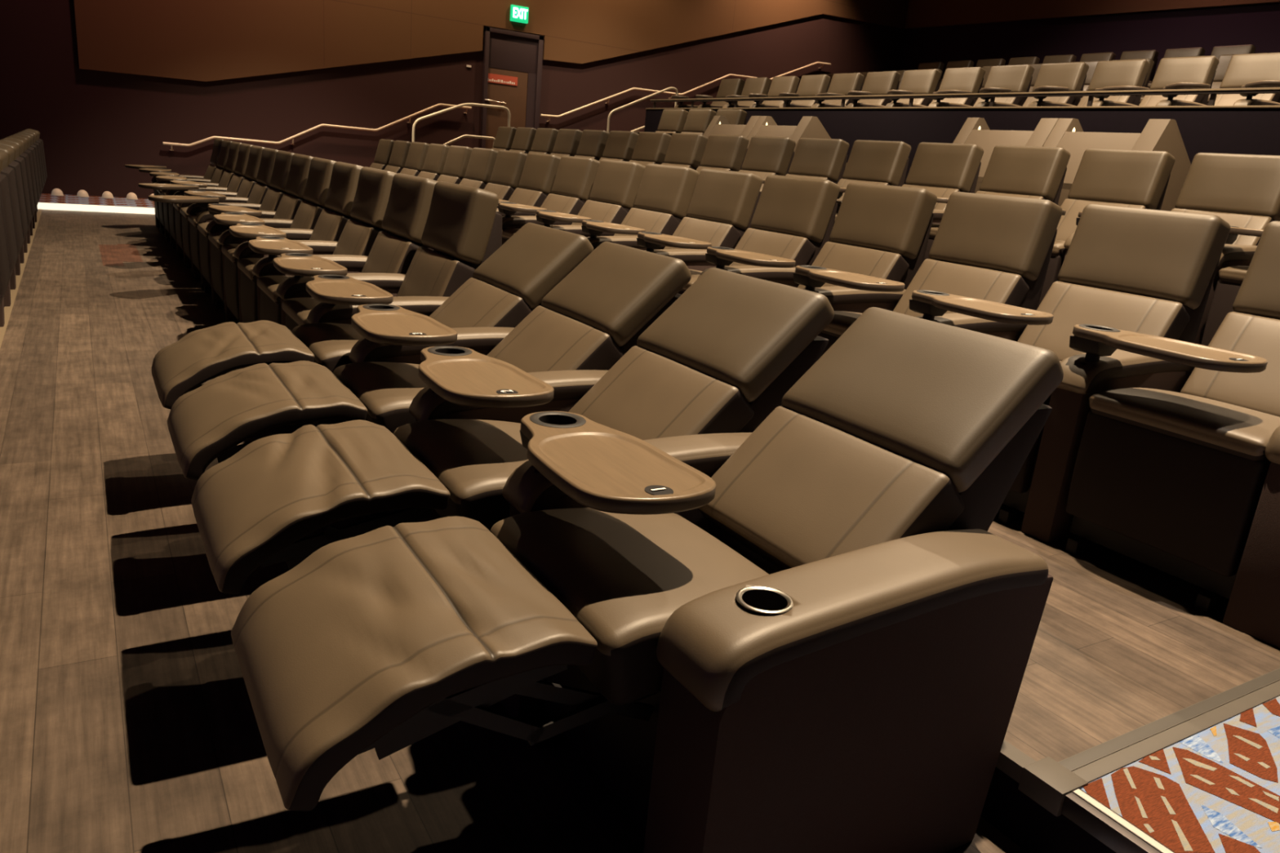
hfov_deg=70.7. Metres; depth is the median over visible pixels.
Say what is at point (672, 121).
recliner chair
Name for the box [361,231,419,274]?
cushion
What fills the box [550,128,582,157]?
recliner chair
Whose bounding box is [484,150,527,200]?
recliner chair
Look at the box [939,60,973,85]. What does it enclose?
recliner chair
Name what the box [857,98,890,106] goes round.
cushion
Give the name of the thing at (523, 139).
recliner chair
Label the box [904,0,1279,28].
wall panel
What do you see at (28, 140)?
recliner chair
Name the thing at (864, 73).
recliner chair
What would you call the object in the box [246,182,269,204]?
cushion
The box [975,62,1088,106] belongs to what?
recliner chair
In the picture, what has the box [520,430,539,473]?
tray
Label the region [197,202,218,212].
tray
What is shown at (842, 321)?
seat cushion
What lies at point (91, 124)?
wall
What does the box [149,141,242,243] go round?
recliner chair
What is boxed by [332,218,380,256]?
cushion
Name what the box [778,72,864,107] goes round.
recliner chair
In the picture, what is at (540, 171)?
recliner chair
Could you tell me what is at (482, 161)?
recliner chair
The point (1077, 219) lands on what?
tray
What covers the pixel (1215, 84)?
cushion
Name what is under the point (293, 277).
tray
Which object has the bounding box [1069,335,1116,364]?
support
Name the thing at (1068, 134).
divider
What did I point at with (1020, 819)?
riser
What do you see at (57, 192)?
dome light
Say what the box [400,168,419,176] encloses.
cushion
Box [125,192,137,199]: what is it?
dome light
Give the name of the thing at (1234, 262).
recliner chair
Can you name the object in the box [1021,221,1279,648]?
recliner chair
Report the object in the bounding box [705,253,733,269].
support
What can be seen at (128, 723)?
floor
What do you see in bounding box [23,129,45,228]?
recliner chair
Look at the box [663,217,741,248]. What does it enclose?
cushion
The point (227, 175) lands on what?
cushion
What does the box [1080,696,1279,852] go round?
carpet
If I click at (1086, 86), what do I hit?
cushion
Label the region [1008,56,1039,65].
recliner chair
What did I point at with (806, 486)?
cushion
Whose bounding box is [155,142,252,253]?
recliner chair
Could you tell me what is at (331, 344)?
seat cushion
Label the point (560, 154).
cushion
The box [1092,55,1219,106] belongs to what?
recliner chair
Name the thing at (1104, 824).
trim
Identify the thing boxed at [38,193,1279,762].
floor
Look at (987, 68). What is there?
recliner chair
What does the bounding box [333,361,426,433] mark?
seat cushion
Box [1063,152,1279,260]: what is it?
recliner chair
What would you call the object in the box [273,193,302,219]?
cushion
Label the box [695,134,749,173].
recliner chair
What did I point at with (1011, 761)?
trim
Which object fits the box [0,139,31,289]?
recliner chair
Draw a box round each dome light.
[51,188,63,195]
[76,189,88,196]
[102,191,113,198]
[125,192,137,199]
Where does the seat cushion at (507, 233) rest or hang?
on the recliner chair at (616, 184)
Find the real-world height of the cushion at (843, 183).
0.360 m
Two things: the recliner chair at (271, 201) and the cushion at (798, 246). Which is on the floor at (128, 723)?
the recliner chair at (271, 201)
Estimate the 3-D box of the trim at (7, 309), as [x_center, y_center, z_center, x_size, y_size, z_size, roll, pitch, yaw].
[-4.586,-0.944,6.596,0.047,0.039,14.135,-5,19,-31]
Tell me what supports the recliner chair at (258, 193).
on the floor at (128, 723)
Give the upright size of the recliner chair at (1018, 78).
1.153 m
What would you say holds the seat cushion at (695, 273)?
on the recliner chair at (793, 218)
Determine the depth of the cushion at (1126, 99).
9.77 m
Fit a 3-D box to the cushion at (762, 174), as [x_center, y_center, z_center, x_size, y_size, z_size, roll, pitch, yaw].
[1.067,-2.285,8.714,0.284,0.360,0.560,-5,19,-31]
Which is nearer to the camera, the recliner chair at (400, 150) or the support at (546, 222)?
the support at (546, 222)
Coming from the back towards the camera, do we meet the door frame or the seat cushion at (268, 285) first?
the door frame
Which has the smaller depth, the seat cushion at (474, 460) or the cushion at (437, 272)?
the seat cushion at (474, 460)
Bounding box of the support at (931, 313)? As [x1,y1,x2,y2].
[909,299,947,320]
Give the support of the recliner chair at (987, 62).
on the floor
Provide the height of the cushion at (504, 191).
0.360 m
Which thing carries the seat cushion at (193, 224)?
on the recliner chair at (271, 201)
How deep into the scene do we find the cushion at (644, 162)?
10.36 m
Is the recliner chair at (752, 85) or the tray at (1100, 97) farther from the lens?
the recliner chair at (752, 85)
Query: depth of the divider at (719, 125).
11.19 m
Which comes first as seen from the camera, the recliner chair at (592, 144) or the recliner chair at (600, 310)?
the recliner chair at (600, 310)
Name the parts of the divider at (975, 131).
panel, panel, panel, panel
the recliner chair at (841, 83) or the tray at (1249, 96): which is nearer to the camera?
the tray at (1249, 96)
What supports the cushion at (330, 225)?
on the recliner chair at (330, 225)
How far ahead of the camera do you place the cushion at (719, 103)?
15.71 m
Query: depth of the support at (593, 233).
5.93 m
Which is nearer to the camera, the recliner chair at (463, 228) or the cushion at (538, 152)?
the recliner chair at (463, 228)
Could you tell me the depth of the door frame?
15.95 m
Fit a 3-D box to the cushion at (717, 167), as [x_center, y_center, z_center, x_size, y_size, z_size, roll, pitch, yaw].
[0.700,-2.490,9.298,0.284,0.360,0.560,-5,19,-31]
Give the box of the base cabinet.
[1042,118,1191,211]
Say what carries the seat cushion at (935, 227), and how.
on the recliner chair at (1037, 172)
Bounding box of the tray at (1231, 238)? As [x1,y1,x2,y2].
[1223,233,1238,247]
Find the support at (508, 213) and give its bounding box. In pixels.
[497,206,516,218]
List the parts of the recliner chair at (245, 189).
armrest, seat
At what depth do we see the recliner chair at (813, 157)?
7.99 m
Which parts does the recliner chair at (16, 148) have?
armrest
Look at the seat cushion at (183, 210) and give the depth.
8.23 m
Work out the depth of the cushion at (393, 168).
11.69 m
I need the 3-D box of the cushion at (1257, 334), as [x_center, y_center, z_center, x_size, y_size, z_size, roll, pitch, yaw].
[2.225,-0.167,3.086,0.284,0.359,0.560,-5,19,-31]
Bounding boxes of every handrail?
[162,103,471,150]
[412,102,510,142]
[443,134,494,145]
[540,62,831,121]
[606,86,678,132]
[631,125,644,132]
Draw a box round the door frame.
[480,26,543,148]
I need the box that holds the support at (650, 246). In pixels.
[636,237,661,252]
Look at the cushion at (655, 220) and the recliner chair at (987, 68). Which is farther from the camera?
the recliner chair at (987, 68)
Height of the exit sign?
0.260 m
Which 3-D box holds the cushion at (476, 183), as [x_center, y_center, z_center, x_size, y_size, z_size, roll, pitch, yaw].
[-1.820,-2.419,9.512,0.284,0.360,0.560,-5,19,-31]
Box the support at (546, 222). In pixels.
[536,214,555,226]
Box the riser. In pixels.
[980,767,1115,852]
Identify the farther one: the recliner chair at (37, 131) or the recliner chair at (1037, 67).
the recliner chair at (1037, 67)
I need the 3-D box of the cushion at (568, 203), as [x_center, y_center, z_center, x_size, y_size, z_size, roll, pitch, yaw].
[-0.717,-1.805,7.759,0.284,0.360,0.560,-5,19,-31]
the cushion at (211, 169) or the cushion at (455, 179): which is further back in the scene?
the cushion at (211, 169)
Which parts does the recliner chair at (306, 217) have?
armrest, seat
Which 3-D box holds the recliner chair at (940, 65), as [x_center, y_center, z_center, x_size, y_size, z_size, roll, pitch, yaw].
[5.419,-6.688,17.991,0.908,1.154,0.718,-5,19,-31]
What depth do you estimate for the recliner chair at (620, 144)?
10.90 m
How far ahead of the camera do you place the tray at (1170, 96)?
8.70 m
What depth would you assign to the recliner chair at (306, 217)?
6.59 m
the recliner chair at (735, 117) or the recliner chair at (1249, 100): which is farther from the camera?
the recliner chair at (735, 117)
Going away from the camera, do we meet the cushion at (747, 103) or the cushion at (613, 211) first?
the cushion at (613, 211)
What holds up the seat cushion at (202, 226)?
on the recliner chair at (288, 206)
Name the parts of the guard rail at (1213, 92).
post, post, post, post, post, post, post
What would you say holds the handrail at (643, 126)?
on the floor
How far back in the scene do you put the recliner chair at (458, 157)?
9.94 m
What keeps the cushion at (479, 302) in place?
on the recliner chair at (514, 280)
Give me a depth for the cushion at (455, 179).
9.95 m
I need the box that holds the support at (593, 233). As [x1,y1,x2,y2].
[581,225,603,238]
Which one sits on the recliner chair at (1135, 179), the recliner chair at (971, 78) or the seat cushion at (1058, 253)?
the seat cushion at (1058, 253)
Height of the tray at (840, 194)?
0.116 m
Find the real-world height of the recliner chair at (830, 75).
1.153 m
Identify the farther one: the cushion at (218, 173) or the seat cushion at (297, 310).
the cushion at (218, 173)
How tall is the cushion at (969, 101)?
0.360 m
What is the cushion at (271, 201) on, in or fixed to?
on the recliner chair at (271, 201)
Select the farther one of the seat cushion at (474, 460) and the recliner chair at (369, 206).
the recliner chair at (369, 206)
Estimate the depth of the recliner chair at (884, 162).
7.42 m
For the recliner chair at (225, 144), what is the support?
on the floor at (128, 723)
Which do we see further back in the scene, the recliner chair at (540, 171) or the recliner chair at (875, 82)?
the recliner chair at (875, 82)
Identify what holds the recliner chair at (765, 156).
on the floor
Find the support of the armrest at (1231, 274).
on the recliner chair at (1234, 262)
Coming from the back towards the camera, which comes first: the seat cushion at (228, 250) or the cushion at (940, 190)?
the cushion at (940, 190)
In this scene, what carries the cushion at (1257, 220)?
on the recliner chair at (1242, 190)
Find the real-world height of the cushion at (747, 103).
0.360 m
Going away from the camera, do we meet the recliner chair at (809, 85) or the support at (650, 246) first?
the support at (650, 246)
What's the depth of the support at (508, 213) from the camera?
7.11 m
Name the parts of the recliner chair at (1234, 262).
armrest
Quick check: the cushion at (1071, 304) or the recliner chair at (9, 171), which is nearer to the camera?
the cushion at (1071, 304)
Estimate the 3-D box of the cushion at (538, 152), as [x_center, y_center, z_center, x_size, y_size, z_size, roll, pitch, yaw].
[-1.506,-3.718,12.803,0.284,0.360,0.560,-5,19,-31]
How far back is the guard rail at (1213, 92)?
9.42 m
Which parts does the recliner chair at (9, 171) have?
armrest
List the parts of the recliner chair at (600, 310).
seat, armrest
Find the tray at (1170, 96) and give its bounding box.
[1162,94,1177,99]
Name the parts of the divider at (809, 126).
panel, panel, panel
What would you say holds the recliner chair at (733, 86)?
on the floor
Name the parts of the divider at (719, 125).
panel, panel, panel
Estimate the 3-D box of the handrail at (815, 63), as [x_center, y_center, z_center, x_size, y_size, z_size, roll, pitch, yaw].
[1.120,-6.723,18.012,6.739,1.844,0.129,-5,19,-31]
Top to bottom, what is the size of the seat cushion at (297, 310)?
0.212 m
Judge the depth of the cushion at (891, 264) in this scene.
4.73 m
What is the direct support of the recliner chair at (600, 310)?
on the floor at (128, 723)
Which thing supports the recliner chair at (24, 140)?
on the floor
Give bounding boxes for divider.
[703,115,759,137]
[746,115,847,168]
[952,117,1058,193]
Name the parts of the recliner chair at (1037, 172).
armrest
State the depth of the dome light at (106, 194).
13.34 m
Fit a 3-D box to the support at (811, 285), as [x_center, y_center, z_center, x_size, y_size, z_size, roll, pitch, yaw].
[0.791,-0.650,4.215,0.127,0.116,0.115,-5,19,-31]
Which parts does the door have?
frame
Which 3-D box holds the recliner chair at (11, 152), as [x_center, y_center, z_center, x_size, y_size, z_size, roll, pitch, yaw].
[-4.430,-1.221,5.721,0.908,1.154,0.718,-5,19,-31]
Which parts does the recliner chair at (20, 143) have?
armrest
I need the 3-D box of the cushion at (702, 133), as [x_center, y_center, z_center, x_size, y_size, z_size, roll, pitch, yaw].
[0.699,-4.112,13.166,0.284,0.360,0.560,-5,19,-31]
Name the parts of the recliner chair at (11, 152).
armrest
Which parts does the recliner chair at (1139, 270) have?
armrest, seat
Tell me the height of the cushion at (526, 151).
0.360 m
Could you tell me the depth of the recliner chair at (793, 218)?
5.28 m
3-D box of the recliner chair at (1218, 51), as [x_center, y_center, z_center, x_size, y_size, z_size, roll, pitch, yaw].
[8.361,-5.051,13.317,0.908,1.154,0.718,-5,19,-31]
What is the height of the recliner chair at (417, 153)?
1.153 m
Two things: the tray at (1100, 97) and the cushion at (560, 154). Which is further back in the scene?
the cushion at (560, 154)
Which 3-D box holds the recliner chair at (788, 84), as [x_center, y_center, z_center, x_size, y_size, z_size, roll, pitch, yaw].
[1.858,-5.087,14.536,1.111,1.153,0.718,-5,19,-31]
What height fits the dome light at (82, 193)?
0.097 m
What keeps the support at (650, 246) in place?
on the recliner chair at (793, 218)
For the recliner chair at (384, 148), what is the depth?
12.27 m
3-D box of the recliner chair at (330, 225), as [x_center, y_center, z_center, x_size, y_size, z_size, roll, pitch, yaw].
[-2.361,-1.224,6.135,0.964,1.154,0.718,-5,19,-31]
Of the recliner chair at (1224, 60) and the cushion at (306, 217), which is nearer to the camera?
the cushion at (306, 217)
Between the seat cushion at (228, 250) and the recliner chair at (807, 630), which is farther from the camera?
the seat cushion at (228, 250)
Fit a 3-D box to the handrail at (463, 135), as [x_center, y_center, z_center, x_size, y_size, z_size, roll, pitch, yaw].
[-2.846,-4.215,14.602,1.044,0.993,0.042,-5,19,-31]
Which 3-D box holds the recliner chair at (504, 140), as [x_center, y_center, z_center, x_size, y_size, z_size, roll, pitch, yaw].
[-2.498,-4.067,13.926,1.033,1.153,0.718,-5,19,-31]
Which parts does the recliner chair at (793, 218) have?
armrest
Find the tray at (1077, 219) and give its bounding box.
[1075,217,1079,225]
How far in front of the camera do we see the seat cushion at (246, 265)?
5.30 m
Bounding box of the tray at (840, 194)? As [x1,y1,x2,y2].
[837,191,843,199]
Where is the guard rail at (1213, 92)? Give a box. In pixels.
[649,87,1279,107]
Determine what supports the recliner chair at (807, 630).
on the floor at (128, 723)
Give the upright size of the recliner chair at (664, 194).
1.153 m
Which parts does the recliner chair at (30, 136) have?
armrest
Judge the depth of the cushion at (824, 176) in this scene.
8.03 m
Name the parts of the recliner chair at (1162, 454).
armrest, seat, panel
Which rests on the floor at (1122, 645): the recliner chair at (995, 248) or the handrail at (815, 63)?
the recliner chair at (995, 248)
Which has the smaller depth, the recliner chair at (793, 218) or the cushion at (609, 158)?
the recliner chair at (793, 218)
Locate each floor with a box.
[0,209,1020,852]
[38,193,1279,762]
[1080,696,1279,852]
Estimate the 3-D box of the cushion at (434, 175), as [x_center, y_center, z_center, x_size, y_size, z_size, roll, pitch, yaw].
[-2.555,-2.828,10.680,0.284,0.360,0.560,-5,19,-31]
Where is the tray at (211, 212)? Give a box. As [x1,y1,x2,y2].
[208,209,219,221]
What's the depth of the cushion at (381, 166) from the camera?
12.29 m
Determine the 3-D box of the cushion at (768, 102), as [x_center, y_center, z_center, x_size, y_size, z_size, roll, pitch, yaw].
[2.148,-5.150,14.602,0.284,0.360,0.560,-5,19,-31]
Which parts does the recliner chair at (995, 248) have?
armrest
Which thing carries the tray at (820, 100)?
on the recliner chair at (875, 82)
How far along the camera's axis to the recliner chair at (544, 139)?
12.65 m
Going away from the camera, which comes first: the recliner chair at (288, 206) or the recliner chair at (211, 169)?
the recliner chair at (288, 206)
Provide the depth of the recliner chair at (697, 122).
13.05 m
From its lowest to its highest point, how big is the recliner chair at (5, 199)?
1.154 m
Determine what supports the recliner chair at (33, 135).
on the floor
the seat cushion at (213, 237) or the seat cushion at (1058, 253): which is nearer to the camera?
the seat cushion at (1058, 253)
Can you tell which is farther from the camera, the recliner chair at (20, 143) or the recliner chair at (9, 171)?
the recliner chair at (20, 143)
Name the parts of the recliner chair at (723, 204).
armrest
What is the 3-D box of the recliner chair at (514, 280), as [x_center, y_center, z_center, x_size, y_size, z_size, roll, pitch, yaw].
[-1.090,-0.329,3.699,1.610,1.029,0.718,-5,19,-31]
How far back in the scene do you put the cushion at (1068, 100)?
10.36 m
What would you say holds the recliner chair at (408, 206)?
on the floor at (128, 723)
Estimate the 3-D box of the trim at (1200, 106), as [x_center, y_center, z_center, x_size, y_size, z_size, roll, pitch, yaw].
[4.543,-2.981,8.440,0.160,0.016,17.150,-5,19,-31]
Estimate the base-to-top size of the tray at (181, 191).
0.116 m
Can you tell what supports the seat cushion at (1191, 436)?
on the recliner chair at (1162, 454)
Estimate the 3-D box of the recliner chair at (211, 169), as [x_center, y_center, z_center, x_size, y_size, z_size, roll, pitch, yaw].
[-5.771,-3.058,11.332,1.200,1.154,0.718,-5,19,-31]
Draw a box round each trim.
[0,208,42,348]
[37,202,155,214]
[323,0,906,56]
[645,105,1279,109]
[995,740,1035,783]
[1017,756,1088,817]
[1057,667,1279,783]
[1060,788,1174,852]
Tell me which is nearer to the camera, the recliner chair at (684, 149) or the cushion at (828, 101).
the recliner chair at (684, 149)
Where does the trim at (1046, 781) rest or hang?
attached to the riser
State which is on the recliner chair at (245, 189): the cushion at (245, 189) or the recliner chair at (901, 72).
the cushion at (245, 189)
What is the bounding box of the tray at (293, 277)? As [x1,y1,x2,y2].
[288,275,304,279]
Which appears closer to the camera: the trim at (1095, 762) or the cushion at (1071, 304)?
the trim at (1095, 762)
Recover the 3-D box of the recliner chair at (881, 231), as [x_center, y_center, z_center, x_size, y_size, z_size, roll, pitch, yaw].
[0.866,-0.721,4.793,1.033,1.153,0.718,-5,19,-31]
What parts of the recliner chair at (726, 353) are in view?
armrest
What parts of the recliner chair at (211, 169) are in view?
armrest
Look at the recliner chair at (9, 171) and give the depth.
5.14 m
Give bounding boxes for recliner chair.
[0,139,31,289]
[0,143,27,306]
[0,149,23,326]
[0,173,17,305]
[0,201,10,304]
[1,137,35,275]
[7,135,38,262]
[11,133,39,253]
[15,132,42,243]
[19,130,44,235]
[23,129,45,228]
[25,128,47,222]
[124,137,223,227]
[137,147,278,274]
[138,139,231,234]
[147,153,314,302]
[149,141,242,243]
[151,222,593,425]
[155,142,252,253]
[167,241,691,519]
[169,145,264,261]
[183,150,294,286]
[191,267,834,595]
[205,156,336,319]
[213,161,364,323]
[229,166,396,322]
[231,306,1063,852]
[248,173,438,364]
[273,181,502,330]
[369,138,395,169]
[384,140,411,173]
[400,142,429,176]
[417,143,449,180]
[436,145,472,184]
[458,147,497,189]
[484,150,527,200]
[491,126,516,151]
[496,155,599,217]
[497,152,560,208]
[497,159,645,244]
[509,127,536,153]
[527,128,558,154]
[536,163,699,237]
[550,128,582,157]
[573,129,608,160]
[581,168,762,250]
[599,130,638,161]
[629,131,671,166]
[635,109,716,134]
[636,174,839,294]
[655,109,688,133]
[662,133,708,169]
[665,109,746,135]
[671,78,745,107]
[695,76,771,107]
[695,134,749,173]
[697,182,937,289]
[722,75,799,107]
[738,135,795,189]
[748,74,830,107]
[759,137,848,193]
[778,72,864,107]
[793,191,1062,355]
[811,71,900,106]
[826,72,847,84]
[833,142,983,224]
[836,139,911,199]
[846,68,941,106]
[860,71,868,88]
[882,70,906,89]
[884,66,985,106]
[909,204,1230,524]
[914,68,942,90]
[917,62,944,80]
[924,145,1070,260]
[928,64,1034,106]
[938,57,1005,88]
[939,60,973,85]
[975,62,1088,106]
[981,65,1002,88]
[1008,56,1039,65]
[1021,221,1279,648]
[1028,58,1150,106]
[1028,62,1053,92]
[1037,148,1175,307]
[1042,54,1076,63]
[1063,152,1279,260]
[1066,60,1099,90]
[1080,52,1115,62]
[1080,57,1154,99]
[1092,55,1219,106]
[1120,49,1159,81]
[1138,55,1205,104]
[1147,47,1204,88]
[1155,52,1279,106]
[1194,226,1263,346]
[1206,52,1266,105]
[1210,44,1255,58]
[1233,80,1279,105]
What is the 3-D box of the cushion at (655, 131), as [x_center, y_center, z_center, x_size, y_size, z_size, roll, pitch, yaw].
[0.331,-4.316,13.750,0.284,0.360,0.560,-5,19,-31]
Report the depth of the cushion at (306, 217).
6.61 m
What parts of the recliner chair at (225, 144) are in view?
armrest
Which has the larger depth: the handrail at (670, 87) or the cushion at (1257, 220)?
the handrail at (670, 87)
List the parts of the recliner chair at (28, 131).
armrest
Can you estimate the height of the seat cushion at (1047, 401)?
0.199 m
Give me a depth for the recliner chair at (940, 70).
14.95 m
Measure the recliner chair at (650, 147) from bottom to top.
1.153 m
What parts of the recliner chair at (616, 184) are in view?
armrest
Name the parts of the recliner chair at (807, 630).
seat, armrest, panel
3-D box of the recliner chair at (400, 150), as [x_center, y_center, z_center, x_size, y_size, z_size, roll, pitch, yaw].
[-3.547,-3.177,11.803,1.033,1.153,0.718,-5,19,-31]
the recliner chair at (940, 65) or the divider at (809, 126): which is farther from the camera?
the recliner chair at (940, 65)
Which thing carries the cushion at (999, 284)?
on the recliner chair at (995, 248)
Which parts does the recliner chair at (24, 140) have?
armrest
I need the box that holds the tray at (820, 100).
[814,99,825,102]
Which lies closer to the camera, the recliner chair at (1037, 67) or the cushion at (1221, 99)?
the cushion at (1221, 99)
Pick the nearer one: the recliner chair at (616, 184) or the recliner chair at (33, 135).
the recliner chair at (616, 184)
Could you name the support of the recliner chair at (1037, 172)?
on the floor
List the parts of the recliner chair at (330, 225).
seat, armrest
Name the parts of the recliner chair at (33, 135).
armrest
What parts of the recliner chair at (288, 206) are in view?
armrest, seat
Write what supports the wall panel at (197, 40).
attached to the wall at (91, 124)
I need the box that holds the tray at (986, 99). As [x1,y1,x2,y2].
[980,97,990,102]
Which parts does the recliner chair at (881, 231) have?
armrest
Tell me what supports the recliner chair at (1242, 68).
on the floor
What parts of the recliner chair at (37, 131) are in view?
armrest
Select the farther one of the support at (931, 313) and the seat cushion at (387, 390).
the support at (931, 313)
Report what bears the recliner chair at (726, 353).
on the floor at (128, 723)
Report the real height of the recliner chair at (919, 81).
1.153 m
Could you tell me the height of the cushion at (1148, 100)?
0.360 m
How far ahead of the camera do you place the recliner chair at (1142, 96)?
11.42 m
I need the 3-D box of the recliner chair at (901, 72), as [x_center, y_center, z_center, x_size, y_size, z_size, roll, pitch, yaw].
[4.002,-5.625,15.697,0.976,1.153,0.718,-5,19,-31]
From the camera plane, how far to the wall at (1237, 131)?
9.10 m
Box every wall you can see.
[0,0,905,209]
[644,107,1279,184]
[898,2,1279,77]
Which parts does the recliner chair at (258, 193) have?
armrest, seat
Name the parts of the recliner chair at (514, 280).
armrest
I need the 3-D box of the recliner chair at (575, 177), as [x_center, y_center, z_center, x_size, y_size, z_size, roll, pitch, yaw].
[-0.973,-1.744,7.713,1.033,1.153,0.718,-5,19,-31]
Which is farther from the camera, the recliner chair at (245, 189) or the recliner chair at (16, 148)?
the recliner chair at (245, 189)
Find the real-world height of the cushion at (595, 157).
0.360 m
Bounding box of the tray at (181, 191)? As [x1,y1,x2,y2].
[180,189,198,194]
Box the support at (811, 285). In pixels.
[793,273,825,291]
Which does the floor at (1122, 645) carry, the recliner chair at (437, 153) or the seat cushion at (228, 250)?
the recliner chair at (437, 153)
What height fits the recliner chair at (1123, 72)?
1.153 m
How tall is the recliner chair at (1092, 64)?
1.153 m
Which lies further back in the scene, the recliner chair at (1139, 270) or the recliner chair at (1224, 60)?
the recliner chair at (1224, 60)
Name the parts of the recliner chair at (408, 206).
armrest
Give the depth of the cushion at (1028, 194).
6.28 m
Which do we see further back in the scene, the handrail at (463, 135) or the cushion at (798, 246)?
the handrail at (463, 135)
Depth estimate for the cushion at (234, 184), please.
9.52 m
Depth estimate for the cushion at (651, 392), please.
2.55 m
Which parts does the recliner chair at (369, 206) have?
armrest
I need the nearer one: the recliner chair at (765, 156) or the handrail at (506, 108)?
the recliner chair at (765, 156)
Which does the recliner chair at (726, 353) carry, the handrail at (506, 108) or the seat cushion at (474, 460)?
the seat cushion at (474, 460)
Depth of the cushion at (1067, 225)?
5.85 m
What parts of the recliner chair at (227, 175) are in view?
armrest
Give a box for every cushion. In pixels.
[173,203,180,213]
[179,206,188,219]
[187,213,197,228]
[197,222,209,239]
[203,164,217,179]
[208,231,222,251]
[209,167,226,183]
[217,170,234,187]
[221,244,239,265]
[226,173,244,192]
[235,177,256,197]
[237,257,262,283]
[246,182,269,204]
[257,275,291,305]
[258,187,284,211]
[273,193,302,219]
[281,297,319,325]
[289,200,324,229]
[291,322,363,373]
[309,208,349,241]
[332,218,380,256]
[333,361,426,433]
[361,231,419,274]
[369,162,386,169]
[384,164,402,173]
[393,418,528,530]
[396,246,475,297]
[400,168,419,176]
[417,171,439,180]
[429,277,532,328]
[436,174,462,184]
[458,178,486,189]
[484,182,514,200]
[486,305,624,373]
[489,507,768,705]
[491,147,506,151]
[502,228,519,239]
[508,187,546,207]
[509,149,528,153]
[527,151,547,154]
[535,193,584,215]
[550,152,570,157]
[568,345,754,439]
[571,200,628,225]
[573,155,599,160]
[599,157,624,160]
[613,207,679,235]
[629,160,656,166]
[655,131,676,133]
[662,162,693,168]
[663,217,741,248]
[680,132,703,134]
[680,269,702,292]
[695,165,731,173]
[697,405,964,570]
[711,101,734,105]
[728,227,815,266]
[737,100,763,105]
[738,169,776,189]
[761,100,791,105]
[786,173,829,180]
[790,99,818,105]
[797,241,909,288]
[821,99,853,105]
[821,311,862,337]
[836,178,888,199]
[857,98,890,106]
[891,97,929,106]
[893,258,1029,316]
[902,184,959,209]
[928,223,939,238]
[931,97,973,105]
[973,97,1022,106]
[975,191,1044,199]
[1017,281,1190,360]
[1022,96,1075,106]
[1045,360,1061,405]
[1051,240,1066,268]
[1055,198,1146,240]
[1077,95,1136,106]
[1083,84,1088,90]
[1088,387,1279,484]
[1138,94,1204,106]
[1170,208,1272,245]
[1180,311,1279,417]
[1208,81,1222,96]
[1213,93,1279,105]
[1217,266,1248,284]
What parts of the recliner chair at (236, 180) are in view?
armrest, seat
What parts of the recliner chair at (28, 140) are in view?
armrest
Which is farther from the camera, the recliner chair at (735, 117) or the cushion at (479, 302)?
the recliner chair at (735, 117)
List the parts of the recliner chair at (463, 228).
armrest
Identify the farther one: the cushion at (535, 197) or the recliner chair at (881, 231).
the cushion at (535, 197)
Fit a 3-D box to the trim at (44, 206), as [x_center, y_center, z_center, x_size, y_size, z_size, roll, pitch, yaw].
[-7.327,-3.087,12.849,2.100,0.088,0.030,-5,19,-31]
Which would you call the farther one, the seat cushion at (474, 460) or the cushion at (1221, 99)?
the cushion at (1221, 99)
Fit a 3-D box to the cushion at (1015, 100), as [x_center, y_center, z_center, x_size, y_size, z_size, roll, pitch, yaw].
[4.354,-3.922,11.097,0.284,0.360,0.560,-5,19,-31]
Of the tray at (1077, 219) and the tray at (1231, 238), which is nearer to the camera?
the tray at (1231, 238)
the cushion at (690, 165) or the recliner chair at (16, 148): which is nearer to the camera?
the recliner chair at (16, 148)
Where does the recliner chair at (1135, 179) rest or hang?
on the floor
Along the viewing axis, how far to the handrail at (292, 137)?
14.55 m
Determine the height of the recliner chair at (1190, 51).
1.154 m
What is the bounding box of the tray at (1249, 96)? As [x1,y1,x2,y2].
[1240,93,1257,100]
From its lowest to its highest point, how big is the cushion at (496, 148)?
0.360 m
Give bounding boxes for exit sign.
[510,4,528,23]
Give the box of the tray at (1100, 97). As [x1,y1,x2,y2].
[1093,95,1109,100]
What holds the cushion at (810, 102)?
on the recliner chair at (809, 85)
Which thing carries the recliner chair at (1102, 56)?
on the floor
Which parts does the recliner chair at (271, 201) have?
armrest, seat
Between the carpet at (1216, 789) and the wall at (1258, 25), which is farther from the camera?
the wall at (1258, 25)
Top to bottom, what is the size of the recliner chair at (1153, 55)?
1.154 m
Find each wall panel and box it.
[74,0,908,81]
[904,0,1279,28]

